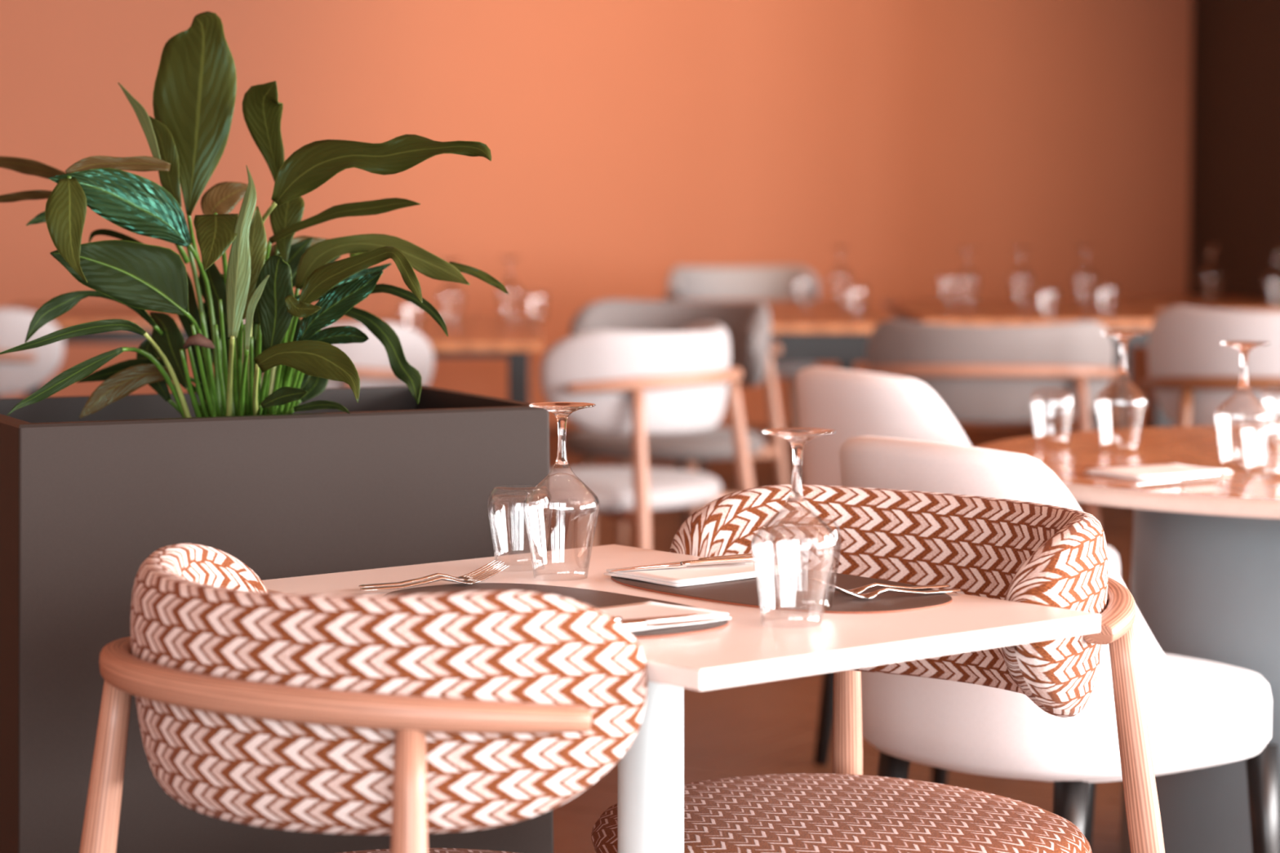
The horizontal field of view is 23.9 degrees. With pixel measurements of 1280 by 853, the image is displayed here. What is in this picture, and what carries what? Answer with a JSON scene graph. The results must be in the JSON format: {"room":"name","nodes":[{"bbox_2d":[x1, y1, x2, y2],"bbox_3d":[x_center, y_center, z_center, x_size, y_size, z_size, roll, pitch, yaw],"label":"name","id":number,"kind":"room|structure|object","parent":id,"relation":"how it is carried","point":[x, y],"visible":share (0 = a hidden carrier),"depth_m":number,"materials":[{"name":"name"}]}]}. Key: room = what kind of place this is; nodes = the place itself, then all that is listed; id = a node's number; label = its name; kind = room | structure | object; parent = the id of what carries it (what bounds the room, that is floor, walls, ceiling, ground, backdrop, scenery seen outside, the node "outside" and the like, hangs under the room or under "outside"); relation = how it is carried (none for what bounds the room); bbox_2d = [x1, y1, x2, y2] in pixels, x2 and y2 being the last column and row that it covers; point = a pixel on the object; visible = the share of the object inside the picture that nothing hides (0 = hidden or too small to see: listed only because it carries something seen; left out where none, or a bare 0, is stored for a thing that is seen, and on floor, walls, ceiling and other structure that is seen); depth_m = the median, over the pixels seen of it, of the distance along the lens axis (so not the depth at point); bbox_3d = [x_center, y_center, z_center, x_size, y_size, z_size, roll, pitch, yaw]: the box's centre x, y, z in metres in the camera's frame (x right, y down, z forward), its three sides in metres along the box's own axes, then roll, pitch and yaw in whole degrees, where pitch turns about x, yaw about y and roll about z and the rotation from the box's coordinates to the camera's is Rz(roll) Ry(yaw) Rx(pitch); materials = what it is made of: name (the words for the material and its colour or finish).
{"room":"restaurant dining room","nodes":[
{"label":"restaurant dining room","id":0,"kind":"room"},
{"bbox_2d":[0,0,1192,426],"bbox_3d":[-1.790,-1.653,15.015,9.220,3.300,0.200,0,5,0],"label":"wall","id":1,"kind":"structure","parent":0,"point":[630,143],"depth_m":14.93,"materials":[{"name":"orange paint"}]},
{"bbox_2d":[549,426,1152,852],"bbox_3d":[0.000,0.810,5.785,12.800,0.100,19.000,0,5,0],"label":"floor","id":2,"kind":"structure","parent":0,"point":[770,727],"depth_m":6.84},
{"bbox_2d":[0,308,63,395],"bbox_3d":[-1.930,0.053,9.216,0.629,0.851,0.702,-4,6,-37],"label":"tub chair","id":3,"kind":"object","parent":2,"relation":"on","point":[20,371],"visible":0.44,"depth_m":8.91,"materials":[{"name":"white fabric"}]},
{"bbox_2d":[3,302,198,397],"bbox_3d":[-1.850,-0.047,11.033,1.000,0.750,1.500,0,5,-5],"label":"dining table","id":4,"kind":"object","parent":2,"relation":"on","point":[82,313],"visible":0.04,"depth_m":10.45,"materials":[{"name":"orange wood"}]},
{"bbox_2d":[0,385,553,852],"bbox_3d":[-0.560,0.427,4.219,0.756,0.920,0.475,-2,5,-25],"label":"planter","id":5,"kind":"object","parent":2,"relation":"on","point":[394,480],"visible":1,"depth_m":3.94,"materials":[{"name":"metal"}]},
{"bbox_2d":[0,11,508,418],"bbox_3d":[-0.550,-0.268,4.041,0.752,0.583,0.433,0,5,0],"label":"potted plant","id":6,"kind":"object","parent":5,"relation":"in","point":[195,88],"visible":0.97,"depth_m":4.02,"materials":[{"name":"green plant"}]},
{"bbox_2d":[182,333,214,349],"bbox_3d":[-0.589,-0.113,4.021,0.042,0.023,0.031,0,5,0],"label":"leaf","id":7,"kind":"object","parent":6,"relation":"on","point":[198,340],"depth_m":4.02,"materials":[{"name":"plant"}]},
{"bbox_2d":[235,318,434,390],"bbox_3d":[-0.837,0.125,8.340,0.702,0.851,0.629,4,6,37],"label":"tub chair","id":8,"kind":"object","parent":2,"relation":"on","point":[370,358],"visible":0.09,"depth_m":8.04,"materials":[{"name":"white fabric"}]},
{"bbox_2d":[79,542,647,852],"bbox_3d":[-0.246,0.552,3.247,0.629,0.832,0.702,-5,7,-45],"label":"tub chair","id":9,"kind":"object","parent":2,"relation":"on","point":[407,717],"visible":1,"depth_m":2.96,"materials":[{"name":"fabric"}]},
{"bbox_2d":[299,315,542,403],"bbox_3d":[-0.745,0.054,9.807,0.850,0.750,1.720,0,5,-2],"label":"dining table","id":10,"kind":"object","parent":2,"relation":"on","point":[513,337],"visible":0.31,"depth_m":9.21,"materials":[{"name":"orange wood"}]},
{"bbox_2d":[436,259,465,322],"bbox_3d":[-0.632,-0.453,10.117,0.094,0.209,0.094,0,5,0],"label":"wine glass","id":11,"kind":"object","parent":10,"relation":"on","point":[446,260],"visible":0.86,"depth_m":10.11,"materials":[{"name":"clear glass"}]},
{"bbox_2d":[436,284,465,322],"bbox_3d":[-0.632,-0.415,10.120,0.094,0.133,0.094,0,5,0],"label":"bowl","id":12,"kind":"object","parent":11,"relation":"on","point":[446,285],"depth_m":10.12,"materials":[{"name":"clear glass"}]},
{"bbox_2d":[496,256,523,317],"bbox_3d":[-0.451,-0.483,10.482,0.094,0.209,0.094,0,5,0],"label":"wine glass","id":13,"kind":"object","parent":10,"relation":"on","point":[509,259],"visible":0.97,"depth_m":10.47,"materials":[{"name":"clear glass"}]},
{"bbox_2d":[524,290,547,321],"bbox_3d":[-0.351,-0.407,10.210,0.080,0.102,0.080,0,5,0],"label":"tumbler","id":14,"kind":"object","parent":10,"relation":"on","point":[528,291],"visible":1,"depth_m":10.21,"materials":[{"name":"clear glass"}]},
{"bbox_2d":[539,321,754,549],"bbox_3d":[-0.054,0.159,7.920,0.629,0.851,0.702,3,5,31],"label":"tub chair","id":15,"kind":"object","parent":2,"relation":"on","point":[640,384],"visible":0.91,"depth_m":7.64,"materials":[{"name":"grey fabric"}]},
{"bbox_2d":[565,299,788,548],"bbox_3d":[0.089,0.041,9.364,0.702,0.851,0.629,2,5,26],"label":"tub chair","id":16,"kind":"object","parent":2,"relation":"on","point":[747,325],"visible":0.53,"depth_m":9.38,"materials":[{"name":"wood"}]},
{"bbox_2d":[262,544,1100,852],"bbox_3d":[0.013,0.571,3.504,0.595,0.750,0.841,-4,6,-40],"label":"bistro table","id":17,"kind":"object","parent":2,"relation":"on","point":[746,651],"visible":0.46,"depth_m":3.34,"materials":[{"name":"white laminate"}]},
{"bbox_2d":[359,560,504,587],"bbox_3d":[-0.247,0.174,3.572,0.182,0.021,0.028,-3,5,-29],"label":"fork","id":18,"kind":"object","parent":17,"relation":"on","point":[479,571],"visible":0.99,"depth_m":3.58,"materials":[{"name":"metal"}]},
{"bbox_2d":[487,484,552,571],"bbox_3d":[-0.148,0.124,3.731,0.080,0.102,0.080,0,5,0],"label":"tumbler","id":19,"kind":"object","parent":17,"relation":"on","point":[513,486],"visible":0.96,"depth_m":3.73,"materials":[{"name":"clear glass"}]},
{"bbox_2d":[384,582,728,638],"bbox_3d":[-0.100,0.204,3.371,0.270,0.003,0.470,-4,6,-40],"label":"placemat","id":20,"kind":"object","parent":17,"relation":"on","point":[594,598],"visible":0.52,"depth_m":3.46,"materials":[{"name":"black leather"}]},
{"bbox_2d":[360,563,509,591],"bbox_3d":[-0.241,0.177,3.541,0.182,0.021,0.028,-2,5,-26],"label":"fork","id":21,"kind":"object","parent":20,"relation":"on","point":[489,573],"visible":1,"depth_m":3.55,"materials":[{"name":"metal"}]},
{"bbox_2d":[595,600,731,631],"bbox_3d":[-0.021,0.207,3.258,0.200,0.008,0.135,-4,6,-40],"label":"napkin","id":22,"kind":"object","parent":20,"relation":"on","point":[646,609],"visible":0.39,"depth_m":3.28,"materials":[{"name":"white fabric"}]},
{"bbox_2d":[611,613,697,622],"bbox_3d":[-0.022,0.203,3.194,0.205,0.008,0.017,-3,6,-32],"label":"knife","id":23,"kind":"object","parent":22,"relation":"on","point":[619,619],"visible":0.33,"depth_m":3.22,"materials":[{"name":"metal"}]},
{"bbox_2d":[619,617,721,628],"bbox_3d":[0.004,0.206,3.162,0.205,0.008,0.017,-3,6,-32],"label":"knife","id":24,"kind":"object","parent":22,"relation":"on","point":[635,624],"visible":0.48,"depth_m":3.17,"materials":[{"name":"metal"}]},
{"bbox_2d":[522,401,599,579],"bbox_3d":[-0.095,0.078,3.642,0.094,0.209,0.094,0,5,0],"label":"wine glass","id":25,"kind":"object","parent":17,"relation":"on","point":[562,411],"visible":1,"depth_m":3.63,"materials":[{"name":"clear glass"}]},
{"bbox_2d":[522,469,599,579],"bbox_3d":[-0.095,0.116,3.645,0.094,0.133,0.094,0,5,0],"label":"bowl","id":26,"kind":"object","parent":25,"relation":"on","point":[534,575],"depth_m":3.64,"materials":[{"name":"clear glass"}]},
{"bbox_2d":[611,568,951,613],"bbox_3d":[0.161,0.189,3.553,0.270,0.003,0.470,-4,6,-40],"label":"placemat","id":27,"kind":"object","parent":17,"relation":"on","point":[796,592],"visible":0.68,"depth_m":3.48,"materials":[{"name":"brown leather"}]},
{"bbox_2d":[604,561,801,586],"bbox_3d":[0.076,0.175,3.651,0.200,0.008,0.135,-4,6,-40],"label":"napkin","id":28,"kind":"object","parent":27,"relation":"on","point":[689,575],"visible":0.89,"depth_m":3.62,"materials":[{"name":"white fabric"}]},
{"bbox_2d":[608,555,759,572],"bbox_3d":[0.052,0.165,3.657,0.205,0.008,0.017,-2,5,-26],"label":"knife","id":29,"kind":"object","parent":28,"relation":"on","point":[740,558],"visible":0.97,"depth_m":3.67,"materials":[{"name":"metal"}]},
{"bbox_2d":[631,551,775,568],"bbox_3d":[0.074,0.163,3.689,0.205,0.008,0.017,-2,5,-28],"label":"knife","id":30,"kind":"object","parent":28,"relation":"on","point":[766,554],"visible":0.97,"depth_m":3.71,"materials":[{"name":"metal"}]},
{"bbox_2d":[768,517,841,613],"bbox_3d":[0.184,0.154,3.364,0.080,0.102,0.080,0,5,0],"label":"tumbler","id":31,"kind":"object","parent":27,"relation":"on","point":[794,519],"visible":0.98,"depth_m":3.36,"materials":[{"name":"clear glass"}]},
{"bbox_2d":[808,577,950,594],"bbox_3d":[0.280,0.181,3.494,0.182,0.021,0.028,-2,5,-27],"label":"fork","id":32,"kind":"object","parent":27,"relation":"on","point":[858,590],"visible":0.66,"depth_m":3.49,"materials":[{"name":"metal"}]},
{"bbox_2d":[820,582,961,599],"bbox_3d":[0.290,0.184,3.455,0.182,0.021,0.028,-3,5,-28],"label":"fork","id":33,"kind":"object","parent":27,"relation":"on","point":[869,595],"visible":1,"depth_m":3.45,"materials":[{"name":"metal"}]},
{"bbox_2d":[751,427,837,627],"bbox_3d":[0.167,0.109,3.262,0.094,0.209,0.094,0,5,0],"label":"wine glass","id":34,"kind":"object","parent":17,"relation":"on","point":[797,437],"visible":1,"depth_m":3.25,"materials":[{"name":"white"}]},
{"bbox_2d":[751,502,837,627],"bbox_3d":[0.167,0.147,3.265,0.094,0.133,0.094,0,5,0],"label":"bowl","id":35,"kind":"object","parent":34,"relation":"on","point":[762,620],"depth_m":3.26,"materials":[{"name":"clear glass"}]},
{"bbox_2d":[660,265,818,467],"bbox_3d":[0.448,-0.270,13.151,0.702,0.851,0.629,-1,5,-11],"label":"tub chair","id":36,"kind":"object","parent":2,"relation":"on","point":[684,282],"visible":0.51,"depth_m":13.28,"materials":[{"name":"white fabric"}]},
{"bbox_2d":[667,299,901,520],"bbox_3d":[0.500,-0.048,11.053,0.780,0.750,2.040,0,5,0],"label":"dining table","id":37,"kind":"object","parent":2,"relation":"on","point":[817,331],"visible":0.2,"depth_m":10.06,"materials":[{"name":"orange wood"}]},
{"bbox_2d":[791,275,812,302],"bbox_3d":[0.630,-0.534,11.758,0.080,0.102,0.080,0,5,0],"label":"tumbler","id":38,"kind":"object","parent":37,"relation":"on","point":[795,276],"visible":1,"depth_m":11.75,"materials":[{"name":"clear glass"}]},
{"bbox_2d":[828,246,852,299],"bbox_3d":[0.797,-0.607,11.996,0.094,0.209,0.094,0,5,0],"label":"wine glass","id":39,"kind":"object","parent":37,"relation":"on","point":[840,249],"visible":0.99,"depth_m":11.99,"materials":[{"name":"clear glass"}]},
{"bbox_2d":[845,284,868,312],"bbox_3d":[0.781,-0.462,10.878,0.080,0.102,0.080,0,5,0],"label":"tumbler","id":40,"kind":"object","parent":37,"relation":"on","point":[848,284],"visible":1,"depth_m":10.87,"materials":[{"name":"clear glass"}]},
{"bbox_2d":[591,484,1164,852],"bbox_3d":[0.270,0.512,3.734,0.629,0.832,0.702,-4,6,-39],"label":"tub chair","id":41,"kind":"object","parent":2,"relation":"on","point":[1030,553],"visible":0.77,"depth_m":3.74,"materials":[{"name":"multicoloured fabric"}]},
{"bbox_2d":[795,367,1118,784],"bbox_3d":[0.642,0.296,6.249,0.634,0.852,0.566,-3,5,-30],"label":"upholstered chair","id":42,"kind":"object","parent":2,"relation":"on","point":[851,403],"visible":0.23,"depth_m":6.01,"materials":[{"name":"white fabric"}]},
{"bbox_2d":[860,319,1119,520],"bbox_3d":[0.958,0.128,8.303,0.702,0.851,0.629,1,5,7],"label":"tub chair","id":43,"kind":"object","parent":2,"relation":"on","point":[980,374],"visible":0.57,"depth_m":8.03,"materials":[{"name":"grey fabric"}]},
{"bbox_2d":[882,298,1173,431],"bbox_3d":[1.420,-0.063,11.232,0.900,0.750,1.800,0,5,0],"label":"dining table","id":44,"kind":"object","parent":2,"relation":"on","point":[984,312],"visible":0.29,"depth_m":10.90,"materials":[{"name":"orange wood"}]},
{"bbox_2d":[937,274,958,300],"bbox_3d":[1.218,-0.549,11.939,0.080,0.102,0.080,0,5,0],"label":"tumbler","id":45,"kind":"object","parent":44,"relation":"on","point":[942,274],"visible":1,"depth_m":11.94,"materials":[{"name":"clear glass"}]},
{"bbox_2d":[955,248,979,302],"bbox_3d":[1.275,-0.587,11.753,0.094,0.209,0.094,0,5,0],"label":"wine glass","id":46,"kind":"object","parent":44,"relation":"on","point":[967,251],"visible":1,"depth_m":11.74,"materials":[{"name":"clear glass"}]},
{"bbox_2d":[1009,247,1033,301],"bbox_3d":[1.499,-0.597,11.873,0.094,0.209,0.094,0,5,0],"label":"wine glass","id":47,"kind":"object","parent":44,"relation":"on","point":[1021,250],"visible":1,"depth_m":11.87,"materials":[{"name":"clear glass"}]},
{"bbox_2d":[1035,286,1058,315],"bbox_3d":[1.425,-0.437,10.582,0.080,0.102,0.080,0,5,0],"label":"tumbler","id":48,"kind":"object","parent":44,"relation":"on","point":[1040,286],"visible":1,"depth_m":10.59,"materials":[{"name":"clear glass"}]},
{"bbox_2d":[1072,246,1096,300],"bbox_3d":[1.765,-0.607,11.996,0.094,0.209,0.094,0,5,0],"label":"wine glass","id":49,"kind":"object","parent":44,"relation":"on","point":[1084,249],"visible":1,"depth_m":11.99,"materials":[{"name":"clear glass"}]},
{"bbox_2d":[1095,284,1117,312],"bbox_3d":[1.679,-0.462,10.878,0.080,0.102,0.080,0,5,0],"label":"tumbler","id":50,"kind":"object","parent":44,"relation":"on","point":[1097,284],"visible":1,"depth_m":10.87,"materials":[{"name":"clear glass"}]},
{"bbox_2d":[839,435,1279,852],"bbox_3d":[0.624,0.429,4.631,0.634,0.852,0.566,-4,6,-37],"label":"upholstered chair","id":51,"kind":"object","parent":2,"relation":"on","point":[1201,713],"visible":0.57,"depth_m":4.39,"materials":[{"name":"white fabric"}]},
{"bbox_2d":[976,424,1279,852],"bbox_3d":[1.300,0.430,5.213,1.490,0.750,1.490,0,5,0],"label":"round table","id":52,"kind":"object","parent":2,"relation":"on","point":[1205,575],"visible":0.63,"depth_m":4.96,"materials":[{"name":"brown wood"}]},
{"bbox_2d":[1030,388,1075,446],"bbox_3d":[0.744,-0.017,5.450,0.080,0.102,0.080,0,5,0],"label":"tumbler","id":53,"kind":"object","parent":52,"relation":"on","point":[1038,388],"visible":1,"depth_m":5.45,"materials":[{"name":"clear glass"}]},
{"bbox_2d":[1094,331,1148,453],"bbox_3d":[0.850,-0.061,5.333,0.094,0.209,0.094,0,5,0],"label":"wine glass","id":54,"kind":"object","parent":52,"relation":"on","point":[1124,337],"visible":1,"depth_m":5.32,"materials":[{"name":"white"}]},
{"bbox_2d":[1094,377,1148,453],"bbox_3d":[0.850,-0.023,5.336,0.094,0.133,0.094,0,5,0],"label":"bowl","id":55,"kind":"object","parent":54,"relation":"on","point":[1115,377],"depth_m":5.33,"materials":[{"name":"clear glass"}]},
{"bbox_2d":[1084,463,1232,480],"bbox_3d":[0.844,0.073,4.921,0.200,0.008,0.135,-3,6,-32],"label":"napkin","id":56,"kind":"object","parent":52,"relation":"on","point":[1152,472],"visible":0.95,"depth_m":4.90,"materials":[{"name":"white fabric"}]},
{"bbox_2d":[1135,471,1222,484],"bbox_3d":[0.843,0.081,4.749,0.205,0.008,0.017,-4,6,-39],"label":"knife","id":57,"kind":"object","parent":52,"relation":"on","point":[1211,474],"visible":1,"depth_m":4.76,"materials":[{"name":"metal"}]},
{"bbox_2d":[1213,341,1271,470],"bbox_3d":[0.999,-0.035,5.011,0.094,0.209,0.094,0,5,0],"label":"wine glass","id":58,"kind":"object","parent":52,"relation":"on","point":[1244,347],"visible":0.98,"depth_m":5.00,"materials":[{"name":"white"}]},
{"bbox_2d":[1213,392,1271,470],"bbox_3d":[0.999,0.003,5.014,0.094,0.133,0.094,0,5,0],"label":"bowl","id":59,"kind":"object","parent":58,"relation":"on","point":[1239,393],"depth_m":5.01,"materials":[{"name":"clear glass"}]},
{"bbox_2d":[1240,413,1279,476],"bbox_3d":[1.008,0.031,4.868,0.080,0.102,0.080,0,5,0],"label":"tumbler","id":60,"kind":"object","parent":52,"relation":"on","point":[1256,414],"visible":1,"depth_m":4.87,"materials":[{"name":"clear glass"}]},
{"bbox_2d":[1260,386,1279,441],"bbox_3d":[1.173,-0.022,5.514,0.080,0.102,0.080,0,5,0],"label":"tumbler","id":61,"kind":"object","parent":52,"relation":"on","point":[1268,386],"visible":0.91,"depth_m":5.52,"materials":[{"name":"clear glass"}]},
{"bbox_2d":[1103,296,1279,429],"bbox_3d":[2.175,-0.108,11.781,0.550,0.750,1.300,0,5,0],"label":"dining table","id":62,"kind":"object","parent":2,"relation":"on","point":[1121,415],"visible":0.23,"depth_m":12.16,"materials":[{"name":"orange wood"}]},
{"bbox_2d":[1198,246,1222,298],"bbox_3d":[2.288,-0.618,12.121,0.094,0.209,0.094,0,5,0],"label":"wine glass","id":63,"kind":"object","parent":62,"relation":"on","point":[1210,248],"visible":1,"depth_m":12.11,"materials":[{"name":"clear glass"}]},
{"bbox_2d":[1264,249,1279,302],"bbox_3d":[2.427,-0.568,11.520,0.094,0.209,0.094,0,5,0],"label":"wine glass","id":64,"kind":"object","parent":62,"relation":"on","point":[1277,252],"visible":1,"depth_m":11.51,"materials":[{"name":"clear glass"}]},
{"bbox_2d":[1142,306,1279,426],"bbox_3d":[1.647,0.140,7.796,0.702,0.909,0.629,1,5,9],"label":"tub chair","id":65,"kind":"object","parent":2,"relation":"on","point":[1192,374],"visible":0.66,"depth_m":7.57,"materials":[{"name":"grey fabric"}]},
{"bbox_2d":[1187,0,1279,304],"bbox_3d":[4.450,-1.501,13.171,3.900,3.300,3.500,0,5,0],"label":"wall","id":66,"kind":"structure","parent":0,"point":[1234,185],"depth_m":13.23,"materials":[{"name":"brown paint"}]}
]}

